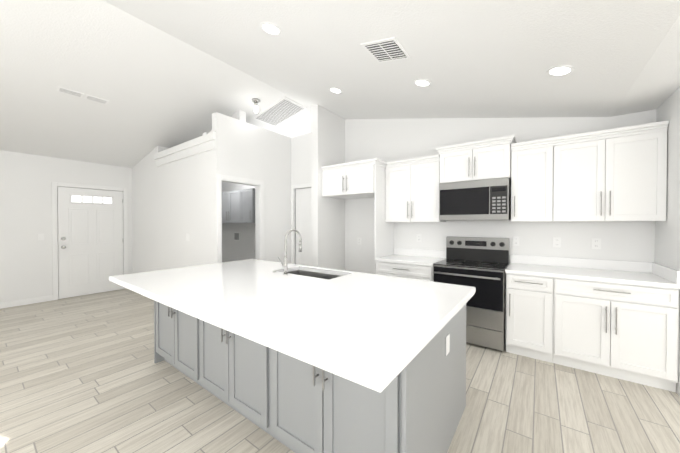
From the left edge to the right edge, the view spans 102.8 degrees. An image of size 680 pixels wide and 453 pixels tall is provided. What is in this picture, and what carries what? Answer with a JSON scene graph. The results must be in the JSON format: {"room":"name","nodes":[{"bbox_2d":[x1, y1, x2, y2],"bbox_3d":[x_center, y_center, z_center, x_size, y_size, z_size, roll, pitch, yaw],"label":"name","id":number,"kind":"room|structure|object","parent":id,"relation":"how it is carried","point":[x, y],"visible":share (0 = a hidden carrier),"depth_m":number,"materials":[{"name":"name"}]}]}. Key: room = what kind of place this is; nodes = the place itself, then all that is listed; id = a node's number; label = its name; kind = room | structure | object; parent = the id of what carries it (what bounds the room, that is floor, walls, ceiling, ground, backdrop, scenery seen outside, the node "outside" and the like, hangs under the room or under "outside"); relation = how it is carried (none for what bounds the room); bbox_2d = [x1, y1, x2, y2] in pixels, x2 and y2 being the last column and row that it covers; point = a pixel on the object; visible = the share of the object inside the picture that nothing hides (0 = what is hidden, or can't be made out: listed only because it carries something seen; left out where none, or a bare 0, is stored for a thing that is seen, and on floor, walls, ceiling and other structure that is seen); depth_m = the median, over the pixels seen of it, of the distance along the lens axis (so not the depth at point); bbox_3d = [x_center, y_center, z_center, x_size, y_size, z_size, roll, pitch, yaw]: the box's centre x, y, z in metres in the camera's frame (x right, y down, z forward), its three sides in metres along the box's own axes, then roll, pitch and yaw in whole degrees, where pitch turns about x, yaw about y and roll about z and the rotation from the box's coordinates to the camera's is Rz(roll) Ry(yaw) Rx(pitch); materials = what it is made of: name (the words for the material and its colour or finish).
{"room":"kitchen","nodes":[
{"label":"kitchen","id":0,"kind":"room"},
{"bbox_2d":[0,289,679,452],"bbox_3d":[-0.542,1.441,2.440,11.400,0.120,8.600,0,1,36],"label":"floor","id":1,"kind":"structure","parent":0,"point":[83,374],"depth_m":2.15,"materials":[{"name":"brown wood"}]},
{"bbox_2d":[154,301,465,452],"bbox_3d":[-0.460,0.939,2.394,2.679,0.885,1.208,0,1,36],"label":"kitchen island","id":2,"kind":"object","parent":1,"relation":"on","point":[307,410],"depth_m":1.58,"materials":[{"name":"grey wood"}]},
{"bbox_2d":[109,259,475,396],"bbox_3d":[-0.536,0.475,2.252,2.760,0.044,1.520,0,1,36],"label":"island countertop","id":3,"kind":"structure","parent":2,"relation":"on","point":[364,330],"depth_m":1.52,"materials":[{"name":"white stone"}]},
{"bbox_2d":[273,229,301,276],"bbox_3d":[-0.517,0.236,2.647,0.215,0.426,0.237,0,1,36],"label":"faucet","id":4,"kind":"object","parent":3,"relation":"on","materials":[{"name":"silver metal"}]},
{"bbox_2d":[289,269,340,276],"bbox_3d":[-0.280,0.601,2.686,0.764,0.241,0.404,0,1,36],"label":"sink","id":5,"kind":"object","parent":3,"relation":"in","point":[308,272],"depth_m":2.93,"materials":[{"name":"silver metal"}]},
{"bbox_2d":[374,261,438,281],"bbox_3d":[1.013,0.929,3.878,0.811,0.874,0.626,0,1,36],"label":"base cabinet","id":6,"kind":"object","parent":1,"relation":"on","point":[400,269],"depth_m":3.61,"materials":[{"name":"white wood"}]},
{"bbox_2d":[374,253,445,264],"bbox_3d":[1.013,0.472,3.869,0.816,0.039,0.635,0,1,36],"label":"countertop","id":7,"kind":"structure","parent":6,"relation":"on","point":[393,256],"depth_m":3.76,"materials":[{"name":"white stone"}]},
{"bbox_2d":[433,237,508,350],"bbox_3d":[1.627,0.759,3.366,0.756,1.225,0.696,0,1,36],"label":"range","id":8,"kind":"object","parent":1,"relation":"on","point":[480,264],"visible":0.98,"depth_m":3.10,"materials":[{"name":"silver metal"}]},
{"bbox_2d":[506,273,565,365],"bbox_3d":[2.161,0.938,3.034,0.475,0.874,0.626,0,1,36],"label":"base cabinet","id":9,"kind":"object","parent":1,"relation":"on","point":[535,303],"depth_m":2.77,"materials":[{"name":"white wood"}]},
{"bbox_2d":[566,277,678,391],"bbox_3d":[2.592,0.941,2.717,0.880,0.874,0.626,0,1,36],"label":"base cabinet","id":10,"kind":"object","parent":1,"relation":"on","point":[617,319],"depth_m":2.40,"materials":[{"name":"white wood"}]},
{"bbox_2d":[506,261,679,288],"bbox_3d":[2.454,0.483,2.809,1.218,0.039,0.635,0,1,36],"label":"countertop","id":11,"kind":"structure","parent":10,"relation":"on","point":[546,270],"depth_m":2.68,"materials":[{"name":"white stone"}]},
{"bbox_2d":[0,87,679,395],"bbox_3d":[-0.499,-0.491,2.141,11.240,3.750,8.440,0,1,36],"label":"wall","id":12,"kind":"structure","parent":0,"point":[170,205],"depth_m":4.50,"materials":[{"name":"paint"}]},
{"bbox_2d":[0,295,52,308],"bbox_3d":[-6.305,1.320,3.538,0.013,0.100,3.540,0,1,36],"label":"baseboard","id":13,"kind":"structure","parent":12,"relation":"attached to","point":[25,302],"depth_m":4.69,"materials":[{"name":"white wood"}]},
{"bbox_2d":[52,182,127,300],"bbox_3d":[-4.921,0.267,5.405,0.016,2.170,1.125,0,1,36],"label":"door frame","id":14,"kind":"structure","parent":12,"relation":"attached to","point":[54,184],"depth_m":5.00,"materials":[{"name":"white wood"}]},
{"bbox_2d":[57,187,122,298],"bbox_3d":[-4.913,0.302,5.402,0.124,2.087,0.977,0,1,36],"label":"front door","id":15,"kind":"structure","parent":12,"relation":"in","point":[90,241],"depth_m":5.36,"materials":[{"name":"white wood"}]},
{"bbox_2d":[222,190,241,222],"bbox_3d":[-2.265,-0.413,5.898,0.936,0.680,0.336,0,1,36],"label":"upper cabinet","id":16,"kind":"object","parent":12,"relation":"attached to","point":[238,206],"depth_m":5.70,"materials":[{"name":"grey wood"}]},
{"bbox_2d":[234,232,239,240],"bbox_3d":[-2.347,0.224,6.168,0.220,0.200,0.010,0,1,36],"label":"washer outlet box","id":17,"kind":"object","parent":12,"relation":"attached to","point":[236,236],"visible":1,"depth_m":6.16,"materials":[{"name":"white plastic"}]},
{"bbox_2d":[242,188,254,222],"bbox_3d":[-1.786,-0.410,5.546,0.468,0.680,0.336,0,1,36],"label":"upper cabinet","id":18,"kind":"object","parent":12,"relation":"attached to","point":[248,195],"depth_m":5.37,"materials":[{"name":"grey wood"}]},
{"bbox_2d":[291,183,310,263],"bbox_3d":[-0.617,0.297,4.832,0.726,2.120,0.016,0,1,36],"label":"door frame","id":19,"kind":"structure","parent":12,"relation":"attached to","point":[293,187],"depth_m":5.01,"materials":[{"name":"white wood"}]},
{"bbox_2d":[295,188,310,265],"bbox_3d":[-0.578,0.332,4.872,0.604,2.037,0.046,0,1,36],"label":"hall door","id":20,"kind":"structure","parent":12,"relation":"in","point":[303,212],"depth_m":4.91,"materials":[{"name":"white wood"}]},
{"bbox_2d":[321,160,384,198],"bbox_3d":[0.281,-0.700,4.388,0.942,0.423,0.647,0,1,36],"label":"upper cabinet","id":21,"kind":"object","parent":12,"relation":"attached to","point":[350,181],"depth_m":4.11,"materials":[{"name":"white wood"}]},
{"bbox_2d":[385,156,445,221],"bbox_3d":[1.100,-0.486,3.989,0.804,0.843,0.322,0,1,36],"label":"upper cabinet","id":22,"kind":"object","parent":12,"relation":"attached to","point":[411,187],"depth_m":3.84,"materials":[{"name":"white wood"}]},
{"bbox_2d":[417,234,420,241],"bbox_3d":[1.200,0.174,4.120,0.075,0.118,0.008,0,1,36],"label":"outlet","id":23,"kind":"object","parent":12,"relation":"attached to","point":[418,237],"visible":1,"depth_m":4.12,"materials":[{"name":"white plastic"}]},
{"bbox_2d":[437,140,512,183],"bbox_3d":[1.741,-0.781,3.496,0.796,0.423,0.352,0,1,36],"label":"upper cabinet","id":24,"kind":"object","parent":12,"relation":"attached to","point":[493,160],"depth_m":3.32,"materials":[{"name":"white wood"}]},
{"bbox_2d":[439,178,510,220],"bbox_3d":[1.726,-0.320,3.479,0.780,0.482,0.404,0,1,36],"label":"microwave","id":25,"kind":"object","parent":24,"relation":"attached to","point":[488,199],"visible":1,"depth_m":3.29,"materials":[{"name":"silver metal"}]},
{"bbox_2d":[512,236,518,245],"bbox_3d":[2.196,0.182,3.387,0.075,0.118,0.008,0,1,36],"label":"outlet","id":26,"kind":"object","parent":12,"relation":"attached to","point":[515,240],"visible":1,"depth_m":3.39,"materials":[{"name":"white plastic"}]},
{"bbox_2d":[394,249,649,272],"bbox_3d":[1.996,0.403,3.526,2.806,0.105,0.021,0,1,36],"label":"backsplash","id":27,"kind":"structure","parent":12,"relation":"attached to","point":[575,263],"depth_m":3.09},
{"bbox_2d":[511,140,564,221],"bbox_3d":[2.256,-0.478,3.139,0.449,0.843,0.322,0,1,36],"label":"upper cabinet","id":28,"kind":"object","parent":12,"relation":"attached to","point":[536,182],"depth_m":3.00,"materials":[{"name":"white wood"}]},
{"bbox_2d":[553,237,560,247],"bbox_3d":[2.519,0.184,3.149,0.075,0.118,0.008,0,1,36],"label":"outlet","id":29,"kind":"object","parent":12,"relation":"attached to","point":[556,241],"visible":1,"depth_m":3.15,"materials":[{"name":"white plastic"}]},
{"bbox_2d":[592,238,600,248],"bbox_3d":[2.789,0.186,2.950,0.075,0.118,0.008,0,1,36],"label":"outlet","id":30,"kind":"object","parent":12,"relation":"attached to","point":[596,243],"visible":1,"depth_m":2.95,"materials":[{"name":"white plastic"}]},
{"bbox_2d":[561,124,667,221],"bbox_3d":[2.685,-0.475,2.823,0.871,0.843,0.322,0,1,36],"label":"upper cabinet","id":31,"kind":"object","parent":12,"relation":"attached to","point":[615,174],"depth_m":2.63,"materials":[{"name":"white wood"}]},
{"bbox_2d":[650,262,679,284],"bbox_3d":[2.932,0.414,2.448,0.020,0.105,0.606,0,1,36],"label":"backsplash","id":32,"kind":"structure","parent":12,"relation":"attached to","point":[663,271],"depth_m":2.39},
{"bbox_2d":[0,0,679,167],"bbox_3d":[-0.542,-1.624,2.409,11.400,0.930,8.600,0,1,36],"label":"ceiling","id":33,"kind":"structure","parent":0,"point":[165,73],"depth_m":2.68,"materials":[{"name":"white paint"}]},
{"bbox_2d":[57,86,108,104],"bbox_3d":[-3.295,-1.679,3.491,0.110,0.010,0.480,-12,-7,36],"label":"ceiling vent","id":34,"kind":"object","parent":33,"relation":"in","point":[79,94],"visible":1,"depth_m":3.46,"materials":[{"name":"white plastic"}]},
{"bbox_2d":[252,98,259,112],"bbox_3d":[-1.274,-1.818,4.112,0.130,0.192,0.130,0,1,36],"label":"pendant light","id":35,"kind":"object","parent":33,"relation":"attached to","point":[256,101],"visible":1,"depth_m":4.09,"materials":[{"name":"silver metal"}]},
{"bbox_2d":[260,22,281,34],"bbox_3d":[-0.596,-1.701,2.336,0.184,0.006,0.184,16,10,35],"label":"recessed light","id":36,"kind":"object","parent":33,"relation":"in","point":[270,28],"visible":1,"depth_m":2.33,"materials":[{"name":"white plastic"}]},
{"bbox_2d":[252,96,306,126],"bbox_3d":[-1.019,-1.901,4.557,0.820,0.014,0.500,-12,-7,36],"label":"ceiling vent","id":37,"kind":"object","parent":33,"relation":"in","point":[280,111],"visible":1,"depth_m":4.52,"materials":[{"name":"white plastic"}]},
{"bbox_2d":[329,87,342,92],"bbox_3d":[-0.057,-1.774,3.540,0.184,0.006,0.184,16,10,35],"label":"recessed light","id":38,"kind":"object","parent":33,"relation":"in","point":[334,90],"visible":1,"depth_m":3.53,"materials":[{"name":"white plastic"}]},
{"bbox_2d":[360,37,410,62],"bbox_3d":[0.402,-1.524,2.361,0.330,0.013,0.330,16,10,35],"label":"ceiling vent","id":39,"kind":"object","parent":33,"relation":"in","point":[386,50],"visible":1,"depth_m":2.34,"materials":[{"name":"white plastic"}]},
{"bbox_2d":[414,79,430,86],"bbox_3d":[0.870,-1.514,2.861,0.184,0.006,0.184,16,10,35],"label":"recessed light","id":40,"kind":"object","parent":33,"relation":"in","point":[422,82],"visible":1,"depth_m":2.85,"materials":[{"name":"white plastic"}]},
{"bbox_2d":[546,65,574,75],"bbox_3d":[1.780,-1.259,2.194,0.184,0.006,0.184,16,10,35],"label":"recessed light","id":41,"kind":"object","parent":33,"relation":"in","point":[560,70],"visible":1,"depth_m":2.18,"materials":[{"name":"white plastic"}]}
]}

